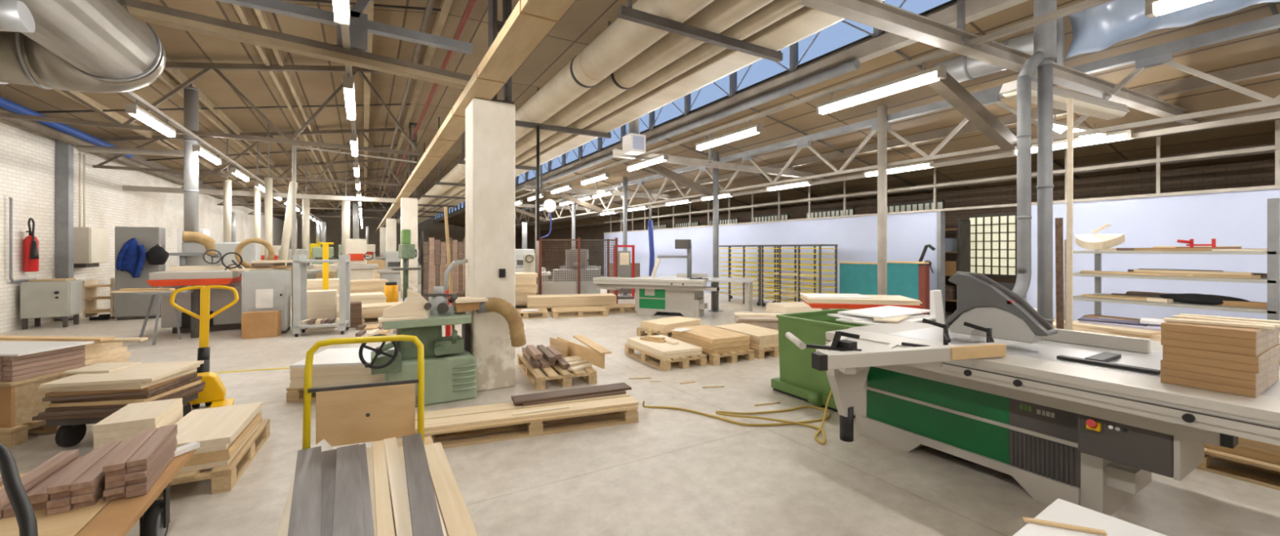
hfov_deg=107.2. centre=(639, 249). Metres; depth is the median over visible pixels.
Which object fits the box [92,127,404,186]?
roof truss
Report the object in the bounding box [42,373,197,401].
sheet
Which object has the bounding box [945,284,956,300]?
storage box
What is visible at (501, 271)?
box
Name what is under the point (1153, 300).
scrap wood
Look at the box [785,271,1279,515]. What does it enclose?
saw
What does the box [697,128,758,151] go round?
diffuser
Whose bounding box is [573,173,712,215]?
trim
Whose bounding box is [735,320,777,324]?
wooden board
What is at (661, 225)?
window
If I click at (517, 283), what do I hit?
wooden board
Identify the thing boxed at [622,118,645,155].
box
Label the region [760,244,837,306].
drying rack
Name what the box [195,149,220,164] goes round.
diffuser
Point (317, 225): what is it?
machine
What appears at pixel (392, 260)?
machine
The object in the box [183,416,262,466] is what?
slab
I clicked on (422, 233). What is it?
rack
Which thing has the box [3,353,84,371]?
hardwood strip
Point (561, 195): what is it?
strut
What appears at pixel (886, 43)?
trim
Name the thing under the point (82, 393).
sheet
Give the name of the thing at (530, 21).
beam
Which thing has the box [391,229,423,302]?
press
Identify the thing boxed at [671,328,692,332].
wrap
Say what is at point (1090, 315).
scrap wood
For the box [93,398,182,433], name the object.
slab
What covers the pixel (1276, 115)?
lamp trunking
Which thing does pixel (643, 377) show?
wood splinter
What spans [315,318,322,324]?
scrap wood
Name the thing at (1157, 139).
trim
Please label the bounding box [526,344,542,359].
timber offcut
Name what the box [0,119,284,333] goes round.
wall
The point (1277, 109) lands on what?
trim
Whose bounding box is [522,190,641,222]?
trim
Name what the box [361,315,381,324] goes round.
wooden pallet
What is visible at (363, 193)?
roof truss
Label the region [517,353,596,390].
wooden pallet
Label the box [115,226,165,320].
tall cabinet
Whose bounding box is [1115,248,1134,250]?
scrap wood
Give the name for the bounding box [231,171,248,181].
diffuser
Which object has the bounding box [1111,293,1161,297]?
scrap wood
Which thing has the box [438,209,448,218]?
window
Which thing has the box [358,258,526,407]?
spindle moulder
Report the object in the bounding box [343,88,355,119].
ceiling light
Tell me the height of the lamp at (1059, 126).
0.233 m
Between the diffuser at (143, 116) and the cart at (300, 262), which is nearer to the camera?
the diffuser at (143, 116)
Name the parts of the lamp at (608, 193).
lamp trunking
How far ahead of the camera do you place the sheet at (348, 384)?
5.00 m
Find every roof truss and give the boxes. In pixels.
[0,62,420,155]
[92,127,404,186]
[123,0,472,88]
[173,157,394,198]
[217,176,388,211]
[248,190,382,218]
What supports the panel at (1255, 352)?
on the panel at (1270, 353)
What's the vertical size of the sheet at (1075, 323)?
0.030 m
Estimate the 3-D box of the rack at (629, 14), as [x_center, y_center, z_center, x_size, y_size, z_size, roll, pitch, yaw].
[0.679,-3.150,4.683,2.000,2.160,0.070,0,0,-30]
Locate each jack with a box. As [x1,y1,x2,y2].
[169,285,239,408]
[317,242,333,289]
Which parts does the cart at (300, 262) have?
post, post, post, post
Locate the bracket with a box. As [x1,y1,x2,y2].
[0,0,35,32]
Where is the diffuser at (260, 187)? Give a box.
[255,185,264,191]
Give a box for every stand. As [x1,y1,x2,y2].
[535,188,555,294]
[613,244,634,299]
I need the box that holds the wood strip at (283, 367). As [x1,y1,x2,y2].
[215,367,289,373]
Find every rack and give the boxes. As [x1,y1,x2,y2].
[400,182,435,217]
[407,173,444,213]
[413,160,457,207]
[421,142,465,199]
[421,231,435,297]
[435,117,465,186]
[457,88,538,170]
[515,21,611,240]
[617,0,782,62]
[718,244,776,306]
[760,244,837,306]
[1064,198,1279,365]
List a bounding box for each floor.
[0,265,1279,535]
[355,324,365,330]
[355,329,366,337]
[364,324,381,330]
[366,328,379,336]
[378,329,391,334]
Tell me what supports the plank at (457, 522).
on the trolley at (353, 414)
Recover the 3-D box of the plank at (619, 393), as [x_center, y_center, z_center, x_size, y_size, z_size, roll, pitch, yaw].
[-0.630,1.418,4.566,1.000,0.022,0.160,0,0,-22]
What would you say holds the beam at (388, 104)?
attached to the wall at (27, 156)
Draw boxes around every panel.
[838,262,877,310]
[886,261,929,324]
[1160,321,1279,339]
[1160,329,1279,348]
[1160,336,1279,356]
[1160,360,1279,381]
[1160,366,1279,389]
[1160,373,1279,397]
[1162,344,1279,364]
[1162,352,1279,373]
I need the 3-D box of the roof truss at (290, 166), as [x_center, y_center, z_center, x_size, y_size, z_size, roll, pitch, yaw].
[-13.835,-3.053,18.901,7.106,1.936,0.100,0,0,-30]
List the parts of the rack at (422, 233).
post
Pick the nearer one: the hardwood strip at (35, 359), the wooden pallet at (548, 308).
the hardwood strip at (35, 359)
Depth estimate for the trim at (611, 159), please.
15.23 m
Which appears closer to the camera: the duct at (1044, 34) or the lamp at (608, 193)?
the duct at (1044, 34)
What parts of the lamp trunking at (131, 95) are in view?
fluorescent lamp, fluorescent lamp, fluorescent lamp, fluorescent lamp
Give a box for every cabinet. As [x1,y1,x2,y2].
[20,278,82,329]
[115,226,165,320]
[177,228,209,266]
[221,252,290,333]
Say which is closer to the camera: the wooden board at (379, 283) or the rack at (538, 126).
the rack at (538, 126)
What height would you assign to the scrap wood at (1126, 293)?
0.045 m
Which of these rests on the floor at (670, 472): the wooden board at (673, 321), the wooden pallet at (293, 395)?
the wooden pallet at (293, 395)
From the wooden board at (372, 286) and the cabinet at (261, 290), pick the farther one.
the wooden board at (372, 286)
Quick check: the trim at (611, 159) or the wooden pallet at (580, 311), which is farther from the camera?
the trim at (611, 159)
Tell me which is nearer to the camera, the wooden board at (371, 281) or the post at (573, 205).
the wooden board at (371, 281)
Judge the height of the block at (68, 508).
0.029 m
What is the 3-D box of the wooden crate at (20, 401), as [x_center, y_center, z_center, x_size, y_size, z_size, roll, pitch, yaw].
[-5.588,1.276,4.170,0.920,0.360,0.660,0,0,0]
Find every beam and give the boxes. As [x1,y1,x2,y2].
[122,185,396,203]
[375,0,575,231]
[515,204,610,211]
[523,164,687,199]
[527,293,613,296]
[527,294,616,306]
[611,133,826,180]
[797,0,1199,124]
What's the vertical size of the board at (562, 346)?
0.200 m
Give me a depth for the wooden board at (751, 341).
7.03 m
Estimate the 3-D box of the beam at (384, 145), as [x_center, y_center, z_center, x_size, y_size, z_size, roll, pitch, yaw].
[-12.447,-3.430,16.585,7.058,1.303,0.038,0,0,-30]
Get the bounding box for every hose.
[234,238,275,268]
[648,220,654,276]
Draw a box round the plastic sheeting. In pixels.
[1066,0,1279,58]
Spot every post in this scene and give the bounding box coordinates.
[53,138,73,321]
[292,145,416,328]
[444,283,450,336]
[571,193,575,249]
[619,177,630,296]
[707,151,723,312]
[877,105,886,295]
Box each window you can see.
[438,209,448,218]
[447,203,461,214]
[515,170,536,186]
[539,137,602,177]
[599,71,737,151]
[646,223,666,229]
[675,221,698,227]
[709,217,738,225]
[733,0,956,96]
[751,213,788,222]
[804,207,854,218]
[887,199,944,213]
[968,213,1017,278]
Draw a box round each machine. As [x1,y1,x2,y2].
[146,231,261,337]
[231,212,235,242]
[261,245,280,260]
[278,218,321,296]
[309,223,320,259]
[311,222,338,278]
[332,202,377,279]
[338,244,342,254]
[365,226,384,260]
[377,251,400,291]
[417,249,429,284]
[515,222,545,271]
[515,253,551,282]
[560,248,600,269]
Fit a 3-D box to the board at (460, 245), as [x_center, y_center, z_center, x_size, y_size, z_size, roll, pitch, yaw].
[-5.054,0.664,13.306,0.135,1.750,0.030,0,0,-22]
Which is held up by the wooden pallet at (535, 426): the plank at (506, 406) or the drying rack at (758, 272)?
the plank at (506, 406)
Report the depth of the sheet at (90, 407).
3.80 m
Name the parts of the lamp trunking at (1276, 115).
fluorescent lamp, fluorescent lamp, fluorescent lamp, fluorescent lamp, fluorescent lamp, fluorescent lamp, fluorescent lamp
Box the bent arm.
[918,244,935,265]
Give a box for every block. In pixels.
[0,449,79,510]
[0,457,77,519]
[3,456,84,518]
[27,446,100,504]
[31,502,47,511]
[46,495,72,509]
[47,440,122,494]
[47,503,73,515]
[49,490,71,499]
[70,439,131,491]
[71,475,105,496]
[71,481,105,504]
[73,488,105,508]
[102,427,158,472]
[102,484,126,497]
[105,466,126,476]
[105,472,126,483]
[105,480,126,488]
[105,492,126,501]
[124,435,176,481]
[125,445,176,492]
[125,453,174,498]
[126,424,177,467]
[126,429,177,473]
[126,439,177,485]
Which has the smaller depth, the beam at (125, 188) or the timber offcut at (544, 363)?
the timber offcut at (544, 363)
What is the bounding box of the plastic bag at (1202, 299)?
[1159,293,1248,305]
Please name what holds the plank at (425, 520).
on the plank at (397, 487)
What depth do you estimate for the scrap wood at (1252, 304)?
5.04 m
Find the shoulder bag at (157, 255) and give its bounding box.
[146,244,169,265]
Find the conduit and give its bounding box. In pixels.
[8,197,36,282]
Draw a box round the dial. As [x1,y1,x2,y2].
[924,260,933,273]
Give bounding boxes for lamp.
[591,190,613,198]
[999,80,1129,119]
[1053,115,1106,140]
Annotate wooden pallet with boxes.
[0,420,60,447]
[155,418,270,500]
[286,386,323,402]
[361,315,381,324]
[424,405,638,448]
[515,304,526,307]
[515,307,547,319]
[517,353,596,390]
[526,304,613,312]
[551,306,608,318]
[600,303,636,313]
[625,344,706,371]
[636,327,672,337]
[701,349,754,365]
[742,346,778,359]
[1195,447,1279,490]
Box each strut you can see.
[515,207,546,222]
[550,192,603,213]
[644,164,712,196]
[927,71,1017,151]
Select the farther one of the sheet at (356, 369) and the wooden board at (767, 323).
the wooden board at (767, 323)
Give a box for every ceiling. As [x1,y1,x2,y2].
[0,0,453,216]
[379,0,637,206]
[438,0,1279,234]
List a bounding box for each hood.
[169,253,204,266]
[189,371,226,404]
[451,302,480,312]
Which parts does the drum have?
lid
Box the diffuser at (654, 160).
[627,156,666,171]
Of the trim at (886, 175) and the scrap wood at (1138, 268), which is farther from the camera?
the trim at (886, 175)
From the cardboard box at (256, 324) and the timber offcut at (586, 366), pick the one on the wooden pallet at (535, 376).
the timber offcut at (586, 366)
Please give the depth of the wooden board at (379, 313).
10.28 m
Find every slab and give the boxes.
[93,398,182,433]
[93,404,182,440]
[93,411,182,448]
[174,402,262,448]
[177,422,260,473]
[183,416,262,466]
[187,412,261,461]
[193,411,258,454]
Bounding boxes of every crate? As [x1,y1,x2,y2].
[0,364,91,427]
[300,289,337,330]
[348,301,361,328]
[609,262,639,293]
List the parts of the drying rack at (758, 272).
post, frame, post, post, post, post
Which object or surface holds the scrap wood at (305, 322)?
on the cart at (300, 262)
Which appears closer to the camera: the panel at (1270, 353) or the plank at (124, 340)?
the panel at (1270, 353)
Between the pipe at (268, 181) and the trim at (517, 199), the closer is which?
the pipe at (268, 181)
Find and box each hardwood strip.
[3,345,84,361]
[3,348,84,366]
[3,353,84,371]
[3,357,84,376]
[3,362,84,382]
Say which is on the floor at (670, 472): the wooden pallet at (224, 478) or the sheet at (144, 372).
the wooden pallet at (224, 478)
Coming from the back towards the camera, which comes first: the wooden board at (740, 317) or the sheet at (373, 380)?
the wooden board at (740, 317)
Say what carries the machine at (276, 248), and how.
on the floor at (670, 472)
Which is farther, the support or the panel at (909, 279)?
the panel at (909, 279)
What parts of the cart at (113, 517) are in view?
handle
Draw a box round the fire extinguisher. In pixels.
[22,217,39,271]
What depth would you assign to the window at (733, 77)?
10.44 m
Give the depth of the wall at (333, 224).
45.18 m
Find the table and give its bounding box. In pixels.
[801,298,921,310]
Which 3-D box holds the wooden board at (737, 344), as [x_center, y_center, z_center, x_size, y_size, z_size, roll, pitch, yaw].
[1.062,1.354,7.214,0.660,0.022,1.100,0,0,-28]
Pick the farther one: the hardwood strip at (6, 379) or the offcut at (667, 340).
the offcut at (667, 340)
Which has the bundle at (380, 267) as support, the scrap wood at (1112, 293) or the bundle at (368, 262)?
the bundle at (368, 262)
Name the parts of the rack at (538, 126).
drop rod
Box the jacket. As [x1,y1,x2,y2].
[115,238,146,278]
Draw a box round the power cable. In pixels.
[642,390,831,444]
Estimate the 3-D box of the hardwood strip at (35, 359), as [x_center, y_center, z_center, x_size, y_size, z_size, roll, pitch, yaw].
[-5.244,0.948,4.172,0.080,0.040,0.520,0,0,0]
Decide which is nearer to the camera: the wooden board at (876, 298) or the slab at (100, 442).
the slab at (100, 442)
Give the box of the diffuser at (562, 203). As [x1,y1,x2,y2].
[560,201,573,205]
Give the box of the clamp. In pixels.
[1177,239,1215,248]
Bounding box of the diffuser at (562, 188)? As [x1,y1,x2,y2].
[551,186,570,194]
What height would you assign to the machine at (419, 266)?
1.620 m
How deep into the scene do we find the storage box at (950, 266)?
11.23 m
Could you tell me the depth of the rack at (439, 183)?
15.02 m
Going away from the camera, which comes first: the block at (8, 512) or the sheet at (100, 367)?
the block at (8, 512)
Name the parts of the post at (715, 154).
plate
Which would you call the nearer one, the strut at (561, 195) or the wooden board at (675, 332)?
the wooden board at (675, 332)
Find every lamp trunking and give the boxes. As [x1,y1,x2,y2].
[122,90,322,222]
[340,24,359,191]
[515,0,1210,199]
[597,111,1279,216]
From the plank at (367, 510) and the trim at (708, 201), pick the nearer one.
the plank at (367, 510)
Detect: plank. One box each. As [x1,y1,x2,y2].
[0,335,114,342]
[0,476,3,486]
[93,337,147,343]
[111,289,186,293]
[119,288,174,290]
[275,471,295,535]
[287,446,321,535]
[320,448,337,535]
[332,444,364,535]
[359,444,374,535]
[365,447,376,535]
[372,440,395,535]
[383,437,413,535]
[398,446,447,535]
[402,433,444,535]
[415,391,630,421]
[415,395,639,431]
[424,442,477,535]
[444,206,454,331]
[511,382,631,404]
[522,391,626,406]
[573,334,611,354]
[733,312,785,316]
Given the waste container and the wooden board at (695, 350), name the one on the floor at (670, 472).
the waste container
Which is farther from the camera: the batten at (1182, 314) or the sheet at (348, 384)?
the sheet at (348, 384)
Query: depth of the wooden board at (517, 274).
12.71 m
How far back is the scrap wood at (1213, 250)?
5.08 m
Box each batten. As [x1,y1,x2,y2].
[1022,516,1106,535]
[1164,317,1275,329]
[1171,315,1279,328]
[1179,313,1279,324]
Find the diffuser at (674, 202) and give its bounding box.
[666,200,688,205]
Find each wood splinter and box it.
[628,377,651,379]
[680,381,695,384]
[702,386,724,388]
[754,401,780,406]
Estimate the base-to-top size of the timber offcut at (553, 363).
0.060 m
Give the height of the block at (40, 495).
0.040 m
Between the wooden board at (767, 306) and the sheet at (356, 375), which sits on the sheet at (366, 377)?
the sheet at (356, 375)
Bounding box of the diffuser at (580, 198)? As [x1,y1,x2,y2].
[578,197,589,200]
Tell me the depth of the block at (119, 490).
2.16 m
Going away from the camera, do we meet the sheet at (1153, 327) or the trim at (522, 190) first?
the sheet at (1153, 327)
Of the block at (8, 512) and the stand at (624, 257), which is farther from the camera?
the stand at (624, 257)
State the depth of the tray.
9.68 m
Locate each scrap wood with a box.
[231,267,291,271]
[249,266,293,268]
[251,259,316,263]
[251,262,284,266]
[300,319,311,324]
[307,319,316,324]
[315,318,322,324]
[320,318,330,324]
[328,317,336,324]
[1080,271,1192,276]
[1082,293,1146,301]
[1083,314,1140,320]
[1098,248,1115,250]
[1106,294,1163,298]
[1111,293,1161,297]
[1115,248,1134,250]
[1125,293,1160,296]
[1126,291,1170,294]
[1133,269,1253,275]
[1134,248,1212,251]
[1137,268,1223,271]
[1146,297,1173,302]
[1152,246,1241,248]
[1161,272,1260,279]
[1175,247,1241,248]
[1212,248,1266,251]
[1214,300,1266,309]
[1253,273,1266,278]
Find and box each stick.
[1054,217,1064,329]
[1064,240,1066,329]
[1066,97,1073,330]
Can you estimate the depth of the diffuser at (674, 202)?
17.46 m
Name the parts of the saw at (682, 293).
post, pale plate, panel, rail, overhead arm, louvre panel, control panel, table leg, table leg, table leg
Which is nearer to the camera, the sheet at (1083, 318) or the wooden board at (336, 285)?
the sheet at (1083, 318)
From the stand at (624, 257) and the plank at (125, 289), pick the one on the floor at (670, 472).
the stand at (624, 257)
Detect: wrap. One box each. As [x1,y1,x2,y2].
[173,441,199,457]
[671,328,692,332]
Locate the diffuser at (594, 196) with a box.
[592,192,610,198]
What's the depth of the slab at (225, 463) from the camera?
3.15 m
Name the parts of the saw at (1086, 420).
stop rod, post, outrigger frame, lever, panel, knob, guard plate, knob, louvre panel, rail, knob, plate, rail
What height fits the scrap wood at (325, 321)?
0.070 m
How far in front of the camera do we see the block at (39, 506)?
2.08 m
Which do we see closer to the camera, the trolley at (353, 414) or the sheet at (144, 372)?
the trolley at (353, 414)
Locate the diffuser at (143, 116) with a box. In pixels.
[128,110,173,137]
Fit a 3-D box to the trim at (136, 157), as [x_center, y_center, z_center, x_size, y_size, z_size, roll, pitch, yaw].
[-17.023,-2.700,17.270,0.040,0.400,57.000,0,0,-30]
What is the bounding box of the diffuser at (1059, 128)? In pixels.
[1053,124,1103,140]
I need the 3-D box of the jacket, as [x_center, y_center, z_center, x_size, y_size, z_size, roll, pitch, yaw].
[-11.489,0.190,10.674,0.488,0.900,0.183,0,0,-25]
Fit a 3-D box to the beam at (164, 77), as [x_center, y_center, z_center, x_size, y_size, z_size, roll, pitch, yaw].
[-14.709,-3.323,18.622,0.070,0.180,57.000,0,0,-30]
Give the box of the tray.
[28,278,75,281]
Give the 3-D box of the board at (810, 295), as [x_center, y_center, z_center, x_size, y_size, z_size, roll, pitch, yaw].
[2.998,0.712,7.255,0.900,0.020,0.600,0,0,4]
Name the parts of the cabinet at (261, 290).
handwheel arm, door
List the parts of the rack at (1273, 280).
post, post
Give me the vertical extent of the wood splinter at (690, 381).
0.012 m
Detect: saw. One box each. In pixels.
[592,239,757,317]
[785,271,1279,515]
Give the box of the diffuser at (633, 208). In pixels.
[628,207,644,211]
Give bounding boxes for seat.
[1075,234,1124,250]
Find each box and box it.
[73,152,108,267]
[241,310,281,338]
[498,268,505,277]
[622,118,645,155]
[945,238,956,252]
[945,261,956,275]
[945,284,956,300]
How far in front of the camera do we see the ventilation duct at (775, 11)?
5.72 m
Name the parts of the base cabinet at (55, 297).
leg, leg, switch knob, leg, door, leg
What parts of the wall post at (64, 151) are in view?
plate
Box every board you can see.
[0,337,122,349]
[0,341,93,356]
[84,342,122,354]
[84,346,127,359]
[84,351,131,364]
[89,357,128,364]
[306,278,338,283]
[306,281,338,285]
[306,284,338,288]
[306,286,338,290]
[337,292,385,299]
[337,296,386,302]
[337,299,386,305]
[350,279,388,284]
[350,282,385,286]
[350,284,383,288]
[350,287,383,290]
[350,288,383,293]
[361,302,401,311]
[361,309,382,314]
[361,312,382,317]
[423,242,428,302]
[429,237,434,302]
[435,240,440,286]
[440,242,446,293]
[446,237,452,281]
[452,240,457,293]
[456,290,465,295]
[457,242,463,292]
[463,238,465,290]
[515,272,537,277]
[515,277,536,281]
[515,281,536,285]
[515,284,537,288]
[515,288,537,293]
[515,293,536,297]
[515,296,527,300]
[515,300,527,304]
[520,309,538,311]
[549,337,568,357]
[556,337,604,368]
[626,334,702,353]
[626,340,701,356]
[626,342,702,357]
[626,343,702,359]
[627,339,702,355]
[640,315,701,327]
[640,321,700,329]
[640,324,700,332]
[671,324,749,341]
[671,330,749,344]
[671,332,750,346]
[671,335,749,349]
[671,336,748,351]
[672,330,749,342]
[672,333,750,347]
[702,346,750,352]
[702,347,749,354]
[713,323,778,339]
[733,315,777,323]
[733,317,777,328]
[735,311,794,321]
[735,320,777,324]
[736,323,777,326]
[748,343,778,348]
[749,337,778,342]
[749,339,778,345]
[766,305,835,311]
[766,307,810,312]
[767,302,812,309]
[773,272,818,275]
[773,292,802,296]
[800,293,873,298]
[800,294,920,302]
[800,296,919,305]
[802,296,922,303]
[826,313,931,320]
[835,316,936,325]
[837,306,929,319]
[873,315,911,323]
[1204,443,1279,465]
[1237,437,1279,455]
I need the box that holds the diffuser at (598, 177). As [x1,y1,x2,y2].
[582,174,606,185]
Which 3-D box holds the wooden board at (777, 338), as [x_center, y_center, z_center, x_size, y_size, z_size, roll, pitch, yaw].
[1.780,1.342,7.567,0.620,0.045,1.100,0,0,-28]
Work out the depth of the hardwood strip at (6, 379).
4.11 m
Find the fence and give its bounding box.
[538,237,617,303]
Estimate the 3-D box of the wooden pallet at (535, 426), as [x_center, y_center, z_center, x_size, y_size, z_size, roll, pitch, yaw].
[-0.980,1.528,4.292,1.860,0.144,0.520,0,0,-20]
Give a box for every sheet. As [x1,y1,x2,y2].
[31,388,203,420]
[38,364,199,390]
[38,385,204,417]
[40,360,204,387]
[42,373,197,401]
[44,371,196,397]
[44,382,204,412]
[48,380,200,408]
[50,368,196,392]
[50,376,202,403]
[63,362,141,373]
[289,346,394,368]
[289,365,368,371]
[289,368,371,373]
[289,370,371,377]
[289,373,384,380]
[289,378,384,386]
[289,381,384,388]
[290,375,384,382]
[1012,498,1168,535]
[1053,320,1160,341]
[1064,320,1160,336]
[1077,316,1148,326]
[1079,317,1160,331]
[1139,317,1165,324]
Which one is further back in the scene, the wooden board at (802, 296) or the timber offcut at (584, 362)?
the wooden board at (802, 296)
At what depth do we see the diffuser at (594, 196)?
16.83 m
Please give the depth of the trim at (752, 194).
15.53 m
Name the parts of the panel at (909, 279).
rail, rail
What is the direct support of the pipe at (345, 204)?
on the floor at (670, 472)
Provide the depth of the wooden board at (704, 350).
6.71 m
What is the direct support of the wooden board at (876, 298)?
on the wooden board at (802, 296)
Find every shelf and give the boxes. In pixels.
[83,284,111,287]
[83,296,111,300]
[84,308,111,313]
[293,259,349,262]
[294,320,349,328]
[945,219,970,302]
[1072,250,1275,254]
[1072,272,1275,283]
[1072,293,1275,314]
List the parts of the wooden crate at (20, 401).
panel, lid, panel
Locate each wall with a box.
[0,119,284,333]
[288,206,465,265]
[515,158,1275,312]
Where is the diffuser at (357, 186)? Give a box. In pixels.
[355,184,359,190]
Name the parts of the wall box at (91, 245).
door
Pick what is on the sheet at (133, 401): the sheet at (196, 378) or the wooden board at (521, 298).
the sheet at (196, 378)
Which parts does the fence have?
guard post, kick panel, panel, guard post, panel, guard post, guard post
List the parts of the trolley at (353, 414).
push handle, panel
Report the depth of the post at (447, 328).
6.15 m
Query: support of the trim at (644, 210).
attached to the wall partition at (855, 238)
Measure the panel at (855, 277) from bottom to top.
1.300 m
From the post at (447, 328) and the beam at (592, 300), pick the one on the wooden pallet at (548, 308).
the beam at (592, 300)
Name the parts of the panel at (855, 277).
rail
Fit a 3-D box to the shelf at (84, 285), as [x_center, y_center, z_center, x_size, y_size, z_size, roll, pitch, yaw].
[-12.413,0.835,10.930,0.440,0.030,0.600,0,0,-30]
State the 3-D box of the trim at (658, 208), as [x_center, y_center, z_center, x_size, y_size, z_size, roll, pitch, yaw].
[0.809,-1.395,20.512,0.040,0.990,0.040,0,0,-30]
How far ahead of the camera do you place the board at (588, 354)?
6.10 m
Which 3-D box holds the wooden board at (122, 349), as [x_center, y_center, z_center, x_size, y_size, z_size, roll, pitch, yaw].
[-7.078,1.244,5.525,1.300,0.060,0.800,0,0,1]
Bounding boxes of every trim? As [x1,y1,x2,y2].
[0,107,284,221]
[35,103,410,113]
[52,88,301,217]
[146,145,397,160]
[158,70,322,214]
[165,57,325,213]
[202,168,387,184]
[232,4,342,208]
[235,184,370,197]
[248,188,382,202]
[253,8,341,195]
[262,192,382,205]
[273,196,381,208]
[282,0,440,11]
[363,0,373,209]
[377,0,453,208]
[433,0,1028,222]
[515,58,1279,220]
[515,107,1279,228]
[515,142,1275,233]
[516,199,616,225]
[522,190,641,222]
[545,182,672,218]
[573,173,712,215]
[603,185,1279,233]
[611,159,764,210]
[620,213,622,231]
[631,211,633,231]
[644,209,645,230]
[657,208,659,228]
[665,138,832,203]
[672,205,674,227]
[707,200,709,225]
[728,197,729,223]
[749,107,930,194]
[751,194,753,222]
[777,191,780,220]
[808,186,810,217]
[843,181,845,215]
[886,175,887,213]
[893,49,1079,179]
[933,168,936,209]
[1064,150,1066,199]
[1155,137,1160,193]
[1267,2,1279,32]
[1275,120,1279,185]
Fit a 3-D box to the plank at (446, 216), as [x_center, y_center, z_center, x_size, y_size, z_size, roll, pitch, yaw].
[-2.226,0.550,5.562,0.057,2.103,0.185,0,0,39]
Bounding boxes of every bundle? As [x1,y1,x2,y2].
[310,264,336,271]
[315,271,335,279]
[366,260,385,265]
[373,265,385,270]
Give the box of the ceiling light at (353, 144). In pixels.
[350,141,357,156]
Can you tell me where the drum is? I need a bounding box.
[383,281,398,302]
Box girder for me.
[515,13,1279,226]
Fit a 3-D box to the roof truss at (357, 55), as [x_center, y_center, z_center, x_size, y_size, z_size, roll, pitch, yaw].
[-4.877,-2.916,3.578,7.106,2.211,0.130,0,0,-30]
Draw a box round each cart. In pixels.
[0,442,195,535]
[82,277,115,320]
[293,254,350,337]
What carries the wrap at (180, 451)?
on the cart at (113, 517)
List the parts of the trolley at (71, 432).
frame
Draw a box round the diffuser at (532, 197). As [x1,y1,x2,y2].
[528,195,542,200]
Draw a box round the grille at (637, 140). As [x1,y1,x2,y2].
[632,135,644,150]
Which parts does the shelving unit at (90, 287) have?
panel, panel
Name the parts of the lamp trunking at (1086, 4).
fluorescent lamp, fluorescent lamp, fluorescent lamp, fluorescent lamp, fluorescent lamp, fluorescent lamp, fluorescent lamp, fluorescent lamp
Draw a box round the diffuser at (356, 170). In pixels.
[353,168,359,177]
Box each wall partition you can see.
[604,211,937,302]
[1026,188,1279,320]
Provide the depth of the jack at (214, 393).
4.85 m
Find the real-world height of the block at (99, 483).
0.029 m
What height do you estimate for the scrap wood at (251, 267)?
0.040 m
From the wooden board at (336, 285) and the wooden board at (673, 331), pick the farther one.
the wooden board at (336, 285)
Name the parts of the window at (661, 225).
pane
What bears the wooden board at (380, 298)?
on the wooden board at (371, 301)
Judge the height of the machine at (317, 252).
2.850 m
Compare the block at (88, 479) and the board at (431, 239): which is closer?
the block at (88, 479)
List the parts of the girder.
gusset plate, gusset plate, gusset plate, gusset plate, gusset plate, gusset plate, gusset plate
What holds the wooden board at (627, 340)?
on the wooden board at (627, 342)
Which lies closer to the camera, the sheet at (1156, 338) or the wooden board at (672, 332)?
the sheet at (1156, 338)
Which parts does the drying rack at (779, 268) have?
post, post, post, post, frame, post, post, post, post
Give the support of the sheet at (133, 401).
on the sheet at (90, 407)
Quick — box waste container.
[771,308,922,418]
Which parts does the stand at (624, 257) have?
post, panel, post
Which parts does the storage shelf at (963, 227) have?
shelf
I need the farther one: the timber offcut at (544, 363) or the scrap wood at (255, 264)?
the scrap wood at (255, 264)
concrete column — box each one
[379,194,386,260]
[386,173,396,251]
[400,122,417,298]
[465,0,515,391]
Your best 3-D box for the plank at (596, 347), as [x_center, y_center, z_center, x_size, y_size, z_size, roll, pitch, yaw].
[-0.657,1.251,6.276,0.140,0.022,1.250,0,0,-23]
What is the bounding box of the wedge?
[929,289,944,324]
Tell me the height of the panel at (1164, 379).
0.038 m
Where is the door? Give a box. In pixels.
[937,211,1026,321]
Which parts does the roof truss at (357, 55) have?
gusset plate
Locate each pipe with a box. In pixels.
[0,96,133,158]
[0,108,248,207]
[76,145,183,156]
[182,231,216,255]
[223,138,231,242]
[253,143,260,238]
[264,124,272,260]
[279,130,297,266]
[302,157,312,270]
[342,154,350,254]
[376,0,435,203]
[384,0,476,203]
[531,58,860,186]
[648,189,651,220]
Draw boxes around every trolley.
[46,393,198,447]
[302,334,433,535]
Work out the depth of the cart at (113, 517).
2.01 m
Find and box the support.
[129,290,193,345]
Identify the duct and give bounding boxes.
[0,0,166,93]
[182,82,199,242]
[396,0,714,223]
[417,0,773,216]
[417,0,804,219]
[417,0,884,223]
[931,28,1057,83]
[1012,51,1043,297]
[1033,0,1056,327]
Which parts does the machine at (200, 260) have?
table leg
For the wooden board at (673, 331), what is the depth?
6.79 m
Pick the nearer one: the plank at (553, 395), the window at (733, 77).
the plank at (553, 395)
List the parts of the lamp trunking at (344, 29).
fluorescent lamp, fluorescent lamp, fluorescent lamp, fluorescent lamp, fluorescent lamp, fluorescent lamp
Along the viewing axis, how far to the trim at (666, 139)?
12.48 m
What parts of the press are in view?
motor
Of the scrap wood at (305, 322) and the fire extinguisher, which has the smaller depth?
the scrap wood at (305, 322)
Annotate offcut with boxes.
[313,439,333,451]
[511,406,568,415]
[521,346,537,360]
[522,352,540,368]
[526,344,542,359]
[537,344,555,362]
[537,357,548,368]
[542,355,555,365]
[546,346,562,359]
[555,358,569,369]
[562,355,583,362]
[568,360,588,366]
[568,363,591,371]
[640,337,665,342]
[644,335,665,340]
[663,338,678,345]
[1091,223,1111,234]

